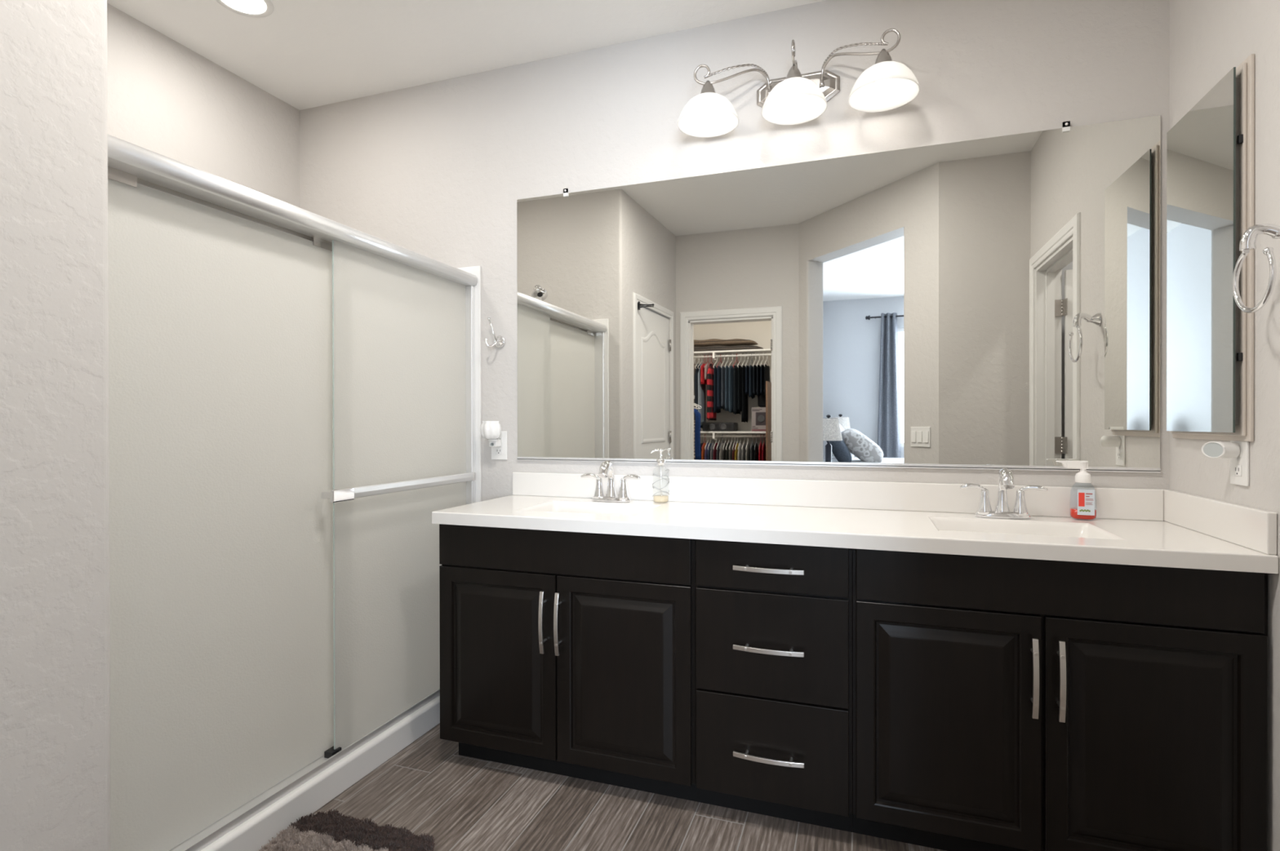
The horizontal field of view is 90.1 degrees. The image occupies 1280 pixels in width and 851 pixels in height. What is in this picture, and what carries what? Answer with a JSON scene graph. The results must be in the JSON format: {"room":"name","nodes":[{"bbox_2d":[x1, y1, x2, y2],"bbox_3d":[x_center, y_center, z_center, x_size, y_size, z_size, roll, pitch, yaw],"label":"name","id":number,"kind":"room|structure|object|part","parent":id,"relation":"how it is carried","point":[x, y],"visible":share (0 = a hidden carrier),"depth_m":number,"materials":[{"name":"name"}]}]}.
{"room":"bathroom","nodes":[
{"label":"bathroom","id":0,"kind":"room"},
{"bbox_2d":[0,0,111,850],"bbox_3d":[-1.879,-0.173,0.944,1.288,2.740,1.260,0,0,19],"label":"wall","id":1,"kind":"structure","parent":0,"point":[55,624],"depth_m":1.25,"materials":[{"name":"grey paint"}]},
{"bbox_2d":[106,3,299,207],"bbox_3d":[-1.997,-0.178,2.392,0.120,2.740,1.640,0,0,19],"label":"wall","id":2,"kind":"structure","parent":0,"point":[166,99],"depth_m":2.65,"materials":[{"name":"grey paint"}]},
{"bbox_2d":[106,0,825,110],"bbox_3d":[0.663,-1.590,-0.871,7.400,0.100,6.340,0,0,19],"label":"ceiling","id":3,"kind":"structure","parent":0,"point":[306,54],"depth_m":2.52,"materials":[{"name":"white paint"}]},
{"bbox_2d":[215,0,274,17],"bbox_3d":[-1.444,-1.544,2.322,0.198,0.008,0.198,0,0,19],"label":"recessed light","id":4,"kind":"object","parent":3,"relation":"in","point":[250,8],"visible":1,"depth_m":2.35,"materials":[{"name":"white"}]},
{"bbox_2d":[311,723,945,850],"bbox_3d":[0.668,1.250,-0.861,7.400,0.100,6.340,0,0,19],"label":"floor","id":5,"kind":"structure","parent":0,"point":[467,803],"depth_m":1.95,"materials":[{"name":"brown wood"}]},
{"bbox_2d":[199,695,439,850],"bbox_3d":[-1.434,1.142,2.266,1.015,0.100,1.516,0,0,19],"label":"shower curb","id":6,"kind":"object","parent":5,"relation":"on","point":[255,833],"visible":0.12,"depth_m":2.02,"materials":[{"name":"white plastic"}]},
{"bbox_2d":[107,134,477,850],"bbox_3d":[-1.000,0.214,2.112,0.115,1.759,1.496,0,0,19],"label":"sliding shower door","id":7,"kind":"structure","parent":6,"relation":"on","point":[291,388],"depth_m":1.88,"materials":[{"name":"white glass"}]},
{"bbox_3d":[-1.137,0.245,1.810,0.006,1.672,0.782,0,0,19],"label":"glass panel","id":8,"kind":"part","parent":7,"relation":"part of","materials":[{"name":"white glass"}]},
{"bbox_3d":[-1.003,-0.637,2.110,0.102,0.057,1.494,0,0,19],"label":"header rail","id":9,"kind":"part","parent":7,"relation":"part of","materials":[{"name":"silver metal"}]},
{"bbox_3d":[-0.884,0.228,2.445,0.006,1.700,0.739,0,0,19],"label":"glass panel","id":10,"kind":"part","parent":7,"relation":"part of","materials":[{"name":"white glass"}]},
{"bbox_2d":[457,266,481,502],"bbox_3d":[-1.431,0.224,2.261,1.031,1.843,1.518,0,0,19],"label":"shower surround","id":11,"kind":"object","parent":6,"relation":"on","point":[476,270],"visible":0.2,"depth_m":2.80,"materials":[{"name":"white plastic"}]},
{"bbox_2d":[258,808,435,850],"bbox_3d":[-0.908,1.179,1.501,0.468,0.029,0.827,0,0,19],"label":"bath rug","id":12,"kind":"object","parent":5,"relation":"on","point":[330,831],"visible":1,"depth_m":1.82,"materials":[{"name":"brown fabric"}]},
{"bbox_2d":[439,524,699,802],"bbox_3d":[-0.192,0.767,2.332,0.922,0.846,0.578,0,0,19],"label":"vanity cabinet","id":13,"kind":"object","parent":5,"relation":"on","point":[562,653],"visible":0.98,"depth_m":2.08,"materials":[{"name":"brown wood"}]},
{"bbox_3d":[-0.489,0.798,2.181,0.452,0.609,0.019,0,0,19],"label":"door","id":14,"kind":"part","parent":13,"relation":"part of","materials":[{"name":"brown wood"}]},
{"bbox_3d":[-0.318,0.643,2.090,0.013,0.203,0.040,0,0,19],"label":"handle","id":15,"kind":"part","parent":13,"relation":"part of","materials":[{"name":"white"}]},
{"bbox_3d":[-0.266,0.643,2.072,0.013,0.203,0.040,0,0,19],"label":"handle","id":16,"kind":"part","parent":13,"relation":"part of","materials":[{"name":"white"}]},
{"bbox_3d":[-0.056,0.798,2.031,0.452,0.609,0.019,0,0,19],"label":"door","id":17,"kind":"part","parent":13,"relation":"part of","materials":[{"name":"brown wood"}]},
{"bbox_2d":[431,471,1278,573],"bbox_3d":[0.463,0.300,2.115,2.329,0.198,0.559,0,0,19],"label":"countertop","id":18,"kind":"structure","parent":13,"relation":"on","point":[1146,527],"depth_m":2.01,"materials":[{"name":"white stone"}]},
{"bbox_2d":[517,500,660,515],"bbox_3d":[-0.181,0.350,2.333,0.451,0.100,0.301,0,0,19],"label":"basin","id":19,"kind":"object","parent":18,"relation":"in","point":[587,508],"depth_m":2.46,"materials":[{"name":"white ceramic"}]},
{"bbox_2d":[581,460,640,502],"bbox_3d":[-0.125,0.217,2.488,0.251,0.162,0.130,0,0,19],"label":"faucet","id":20,"kind":"object","parent":18,"relation":"on","point":[606,469],"visible":1,"depth_m":2.50,"materials":[{"name":"silver metal"}]},
{"bbox_3d":[-0.195,0.204,2.546,0.082,0.027,0.023,0,0,7],"label":"lever","id":21,"kind":"part","parent":20,"relation":"part of","materials":[{"name":"silver metal"}]},
{"bbox_3d":[-0.162,0.247,2.539,0.053,0.083,0.053,0,0,19],"label":"handle post","id":22,"kind":"part","parent":20,"relation":"part of","materials":[{"name":"silver metal"}]},
{"bbox_3d":[-0.126,0.211,2.486,0.050,0.151,0.126,0,0,19],"label":"spout","id":23,"kind":"part","parent":20,"relation":"part of","materials":[{"name":"silver metal"}]},
{"bbox_3d":[-0.113,0.287,2.523,0.162,0.021,0.058,0,0,19],"label":"plate","id":24,"kind":"part","parent":20,"relation":"part of","materials":[{"name":"silver metal"}]},
{"bbox_3d":[-0.065,0.247,2.506,0.053,0.083,0.053,0,0,19],"label":"handle post","id":25,"kind":"part","parent":20,"relation":"part of","materials":[{"name":"silver metal"}]},
{"bbox_3d":[-0.035,0.204,2.491,0.082,0.027,0.023,0,0,31],"label":"lever","id":26,"kind":"part","parent":20,"relation":"part of","materials":[{"name":"silver metal"}]},
{"bbox_2d":[649,448,669,502],"bbox_3d":[0.081,0.195,2.479,0.065,0.208,0.065,0,0,32],"label":"soap dispenser","id":27,"kind":"object","parent":18,"relation":"on","point":[660,462],"visible":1,"depth_m":2.46,"materials":[{"name":"clear glass"}]},
{"bbox_2d":[960,468,1048,519],"bbox_3d":[1.163,0.216,2.038,0.251,0.162,0.130,0,0,19],"label":"faucet","id":28,"kind":"object","parent":18,"relation":"on","point":[1006,481],"visible":1,"depth_m":2.05,"materials":[{"name":"silver metal"}]},
{"bbox_3d":[1.093,0.203,2.096,0.082,0.027,0.023,0,0,7],"label":"lever","id":29,"kind":"part","parent":28,"relation":"part of","materials":[{"name":"silver metal"}]},
{"bbox_3d":[1.127,0.247,2.089,0.053,0.083,0.053,0,0,19],"label":"handle post","id":30,"kind":"part","parent":28,"relation":"part of","materials":[{"name":"silver metal"}]},
{"bbox_3d":[1.175,0.287,2.072,0.162,0.021,0.058,0,0,19],"label":"plate","id":31,"kind":"part","parent":28,"relation":"part of","materials":[{"name":"silver metal"}]},
{"bbox_3d":[1.163,0.211,2.036,0.050,0.151,0.126,0,0,19],"label":"spout","id":32,"kind":"part","parent":28,"relation":"part of","materials":[{"name":"silver metal"}]},
{"bbox_3d":[1.223,0.247,2.055,0.053,0.083,0.053,0,0,19],"label":"handle post","id":33,"kind":"part","parent":28,"relation":"part of","materials":[{"name":"silver metal"}]},
{"bbox_3d":[1.254,0.203,2.040,0.082,0.027,0.023,0,0,31],"label":"lever","id":34,"kind":"part","parent":28,"relation":"part of","materials":[{"name":"silver metal"}]},
{"bbox_2d":[928,516,1126,540],"bbox_3d":[1.111,0.349,1.886,0.451,0.100,0.301,0,0,19],"label":"basin","id":35,"kind":"object","parent":18,"relation":"in","point":[1053,529],"depth_m":2.00,"materials":[{"name":"white ceramic"}]},
{"bbox_2d":[1055,460,1097,519],"bbox_3d":[1.383,0.204,2.026,0.109,0.186,0.048,0,0,19],"label":"hand soap bottle","id":36,"kind":"object","parent":18,"relation":"on","point":[1086,509],"visible":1,"depth_m":2.00,"materials":[{"name":"red"}]},
{"bbox_2d":[1078,493,1084,506],"bbox_3d":[1.383,0.232,2.001,0.016,0.043,0.001,0,0,19],"label":"print","id":37,"kind":"object","parent":36,"relation":"on","point":[1081,495],"depth_m":2.00,"materials":[{"name":"red paper"}]},
{"bbox_2d":[1079,509,1090,512],"bbox_3d":[1.392,0.266,1.999,0.030,0.008,0.001,0,0,19],"label":"print","id":38,"kind":"object","parent":36,"relation":"attached to","point":[1080,510],"depth_m":2.00,"materials":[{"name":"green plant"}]},
{"bbox_2d":[1085,493,1093,505],"bbox_3d":[1.404,0.229,1.994,0.020,0.036,0.001,0,0,19],"label":"print","id":39,"kind":"object","parent":36,"relation":"on","point":[1089,496],"depth_m":1.99,"materials":[{"name":"red"}]},
{"bbox_2d":[694,539,853,832],"bbox_3d":[0.461,0.766,2.107,0.459,0.846,0.578,0,0,19],"label":"base cabinet","id":40,"kind":"object","parent":5,"relation":"on","point":[773,623],"visible":0.98,"depth_m":1.87,"materials":[{"name":"brown wood"}]},
{"bbox_3d":[0.372,0.966,1.853,0.203,0.013,0.040,0,0,19],"label":"handle","id":41,"kind":"part","parent":40,"relation":"part of","materials":[{"name":"white metal"}]},
{"bbox_3d":[0.372,0.650,1.852,0.203,0.013,0.040,0,0,19],"label":"handle","id":42,"kind":"part","parent":40,"relation":"part of","materials":[{"name":"white metal"}]},
{"bbox_3d":[0.371,0.417,1.851,0.203,0.013,0.040,0,0,19],"label":"handle","id":43,"kind":"part","parent":40,"relation":"part of","materials":[{"name":"white metal"}]},
{"bbox_3d":[0.382,0.415,1.879,0.442,0.141,0.019,0,0,19],"label":"drawer","id":44,"kind":"part","parent":40,"relation":"part of","materials":[{"name":"brown wood"}]},
{"bbox_3d":[0.382,0.955,1.881,0.442,0.299,0.019,0,0,19],"label":"drawer","id":45,"kind":"part","parent":40,"relation":"part of","materials":[{"name":"brown wood"}]},
{"bbox_3d":[0.382,0.646,1.879,0.442,0.306,0.019,0,0,19],"label":"drawer","id":46,"kind":"part","parent":40,"relation":"part of","materials":[{"name":"brown wood"}]},
{"bbox_2d":[852,548,1267,850],"bbox_3d":[1.119,0.766,1.879,0.931,0.846,0.578,0,0,19],"label":"vanity cabinet","id":47,"kind":"object","parent":5,"relation":"on","point":[999,704],"visible":0.98,"depth_m":1.63,"materials":[{"name":"brown wood"}]},
{"bbox_3d":[0.824,0.798,1.727,0.452,0.609,0.019,0,0,19],"label":"door","id":48,"kind":"part","parent":47,"relation":"part of","materials":[{"name":"brown wood"}]},
{"bbox_3d":[1.008,0.644,1.632,0.013,0.203,0.040,0,0,19],"label":"handle","id":49,"kind":"part","parent":47,"relation":"part of","materials":[{"name":"white metal"}]},
{"bbox_3d":[1.063,0.644,1.613,0.013,0.203,0.040,0,0,19],"label":"handle","id":50,"kind":"part","parent":47,"relation":"part of","materials":[{"name":"white metal"}]},
{"bbox_3d":[1.259,0.798,1.577,0.450,0.609,0.019,0,0,19],"label":"door","id":51,"kind":"part","parent":47,"relation":"part of","materials":[{"name":"brown wood"}]},
{"bbox_2d":[299,0,1169,501],"bbox_3d":[0.011,-0.182,2.629,3.760,2.740,0.120,0,0,19],"label":"wall","id":52,"kind":"structure","parent":0,"point":[439,171],"depth_m":2.50,"materials":[{"name":"grey paint"}]},
{"bbox_2d":[484,317,505,347],"bbox_3d":[-0.623,-0.399,2.743,0.052,0.130,0.082,0,0,27],"label":"robe hook","id":53,"kind":"object","parent":52,"relation":"attached to","point":[500,341],"visible":1,"depth_m":2.75,"materials":[{"name":"silver metal"}]},
{"bbox_2d":[491,431,506,460],"bbox_3d":[-0.613,0.087,2.777,0.078,0.124,0.008,0,0,19],"label":"wall outlet","id":54,"kind":"object","parent":52,"relation":"attached to","point":[498,452],"visible":0.77,"depth_m":2.77,"materials":[{"name":"white plastic"}]},
{"bbox_2d":[480,421,501,447],"bbox_3d":[-0.631,0.036,2.729,0.084,0.110,0.097,0,0,42],"label":"night light","id":55,"kind":"object","parent":54,"relation":"attached to","point":[490,430],"visible":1,"depth_m":2.70,"materials":[{"name":"white plastic"}]},
{"bbox_2d":[480,421,501,439],"bbox_3d":[-0.635,0.019,2.724,0.084,0.077,0.084,0,0,42],"label":"lampshade","id":56,"kind":"object","parent":55,"relation":"on","point":[489,429],"depth_m":2.69,"materials":[{"name":"white plastic"}]},
{"bbox_2d":[495,448,502,454],"bbox_3d":[-0.614,0.111,2.775,0.034,0.028,0.002,0,0,19],"label":"socket","id":57,"kind":"object","parent":54,"relation":"attached to","point":[498,451],"depth_m":2.77,"materials":[{"name":"white plastic"}]},
{"bbox_2d":[677,28,919,137],"bbox_3d":[0.535,-1.208,2.241,0.819,0.239,0.260,0,0,19],"label":"vanity light","id":58,"kind":"object","parent":52,"relation":"attached to","point":[796,98],"visible":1,"depth_m":2.23,"materials":[{"name":"white glass"}]},
{"bbox_3d":[0.247,-1.130,2.321,0.060,0.082,0.060,0,0,19],"label":"bulb","id":59,"kind":"part","parent":58,"relation":"part of","materials":[{"name":"white glass"}]},
{"bbox_3d":[0.247,-1.144,2.321,0.223,0.096,0.223,0,0,19],"label":"lamp shade","id":60,"kind":"part","parent":58,"relation":"part of","materials":[{"name":"white glass"}]},
{"bbox_3d":[0.345,-1.269,2.338,0.295,0.092,0.046,0,0,-8],"label":"arm","id":61,"kind":"part","parent":58,"relation":"part of","materials":[{"name":"silver metal"}]},
{"bbox_3d":[0.363,-1.287,2.337,0.247,0.076,0.025,0,0,-11],"label":"twisted arm","id":62,"kind":"part","parent":58,"relation":"part of","materials":[{"name":"silver metal"}]},
{"bbox_3d":[0.535,-1.130,2.222,0.060,0.082,0.060,0,0,19],"label":"bulb","id":63,"kind":"part","parent":58,"relation":"part of","materials":[{"name":"white glass"}]},
{"bbox_3d":[0.535,-1.145,2.222,0.223,0.096,0.223,0,0,19],"label":"lamp shade","id":64,"kind":"part","parent":58,"relation":"part of","materials":[{"name":"white glass"}]},
{"bbox_3d":[0.548,-1.284,2.260,0.008,0.088,0.182,0,0,19],"label":"arm","id":65,"kind":"part","parent":58,"relation":"part of","materials":[{"name":"silver metal"}]},
{"bbox_3d":[0.579,-1.236,2.351,0.300,0.116,0.025,0,0,19],"label":"plate","id":66,"kind":"part","parent":58,"relation":"part of","materials":[{"name":"silver metal"}]},
{"bbox_3d":[0.729,-1.287,2.210,0.025,0.076,0.247,0,0,-41],"label":"twisted arm","id":67,"kind":"part","parent":58,"relation":"part of","materials":[{"name":"silver metal"}]},
{"bbox_3d":[0.756,-1.270,2.213,0.266,0.092,0.140,0,0,19],"label":"arm","id":68,"kind":"part","parent":58,"relation":"part of","materials":[{"name":"silver metal"}]},
{"bbox_3d":[0.810,-1.130,2.127,0.060,0.082,0.060,0,0,19],"label":"bulb","id":69,"kind":"part","parent":58,"relation":"part of","materials":[{"name":"white glass"}]},
{"bbox_3d":[0.810,-1.145,2.127,0.223,0.096,0.223,0,0,19],"label":"lamp shade","id":70,"kind":"part","parent":58,"relation":"part of","materials":[{"name":"white glass"}]},
{"bbox_2d":[512,471,1163,521],"bbox_3d":[0.544,0.249,2.372,2.304,0.098,0.019,0,0,19],"label":"backsplash","id":71,"kind":"structure","parent":52,"relation":"attached to","point":[1120,504],"depth_m":2.29,"materials":[{"name":"white stone"}]},
{"bbox_2d":[516,115,1160,473],"bbox_3d":[0.550,-0.420,2.368,2.279,1.136,0.017,0,0,19],"label":"wall mirror","id":72,"kind":"object","parent":52,"relation":"attached to","point":[993,303],"visible":1,"depth_m":2.28,"materials":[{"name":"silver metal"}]},
{"bbox_2d":[1168,0,1279,850],"bbox_3d":[1.408,-0.178,1.099,0.120,2.740,1.860,0,0,19],"label":"wall","id":73,"kind":"structure","parent":0,"point":[1209,38],"depth_m":1.55,"materials":[{"name":"grey paint"}]},
{"bbox_2d":[1166,53,1254,441],"bbox_3d":[1.554,-0.436,1.764,0.038,0.950,0.415,0,0,19],"label":"medicine cabinet","id":74,"kind":"object","parent":73,"relation":"attached to","point":[1211,162],"visible":0.96,"depth_m":1.68,"materials":[{"name":"silver metal"}]},
{"bbox_2d":[1230,440,1248,486],"bbox_3d":[1.520,0.090,1.622,0.008,0.124,0.078,0,0,19],"label":"wall outlet","id":75,"kind":"object","parent":73,"relation":"attached to","point":[1239,469],"visible":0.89,"depth_m":1.61,"materials":[{"name":"white plastic"}]},
{"bbox_2d":[1201,441,1239,461],"bbox_3d":[1.487,0.065,1.636,0.064,0.048,0.043,0,0,19],"label":"night light","id":76,"kind":"object","parent":75,"relation":"attached to","point":[1214,450],"visible":1,"depth_m":1.62,"materials":[{"name":"white plastic"}]},
{"bbox_2d":[1233,464,1241,476],"bbox_3d":[1.518,0.114,1.623,0.002,0.028,0.034,0,0,19],"label":"socket","id":77,"kind":"object","parent":75,"relation":"attached to","point":[1237,468],"depth_m":1.62,"materials":[{"name":"white plastic"}]},
{"bbox_2d":[1238,445,1241,457],"bbox_3d":[1.518,0.065,1.623,0.002,0.028,0.034,0,0,19],"label":"socket","id":78,"kind":"object","parent":75,"relation":"attached to","point":[1240,455],"depth_m":1.61,"materials":[{"name":"white plastic"}]},
{"bbox_2d":[1232,223,1279,313],"bbox_3d":[1.402,-0.352,1.416,0.096,0.200,0.155,0,0,19],"label":"towel ring","id":79,"kind":"object","parent":73,"relation":"attached to","point":[1248,240],"visible":1,"depth_m":1.43,"materials":[{"name":"silver metal"}]},
{"bbox_3d":[1.404,-0.424,1.422,0.096,0.056,0.057,0,0,19],"label":"arm","id":80,"kind":"part","parent":79,"relation":"part of","materials":[{"name":"silver metal"}]}
]}

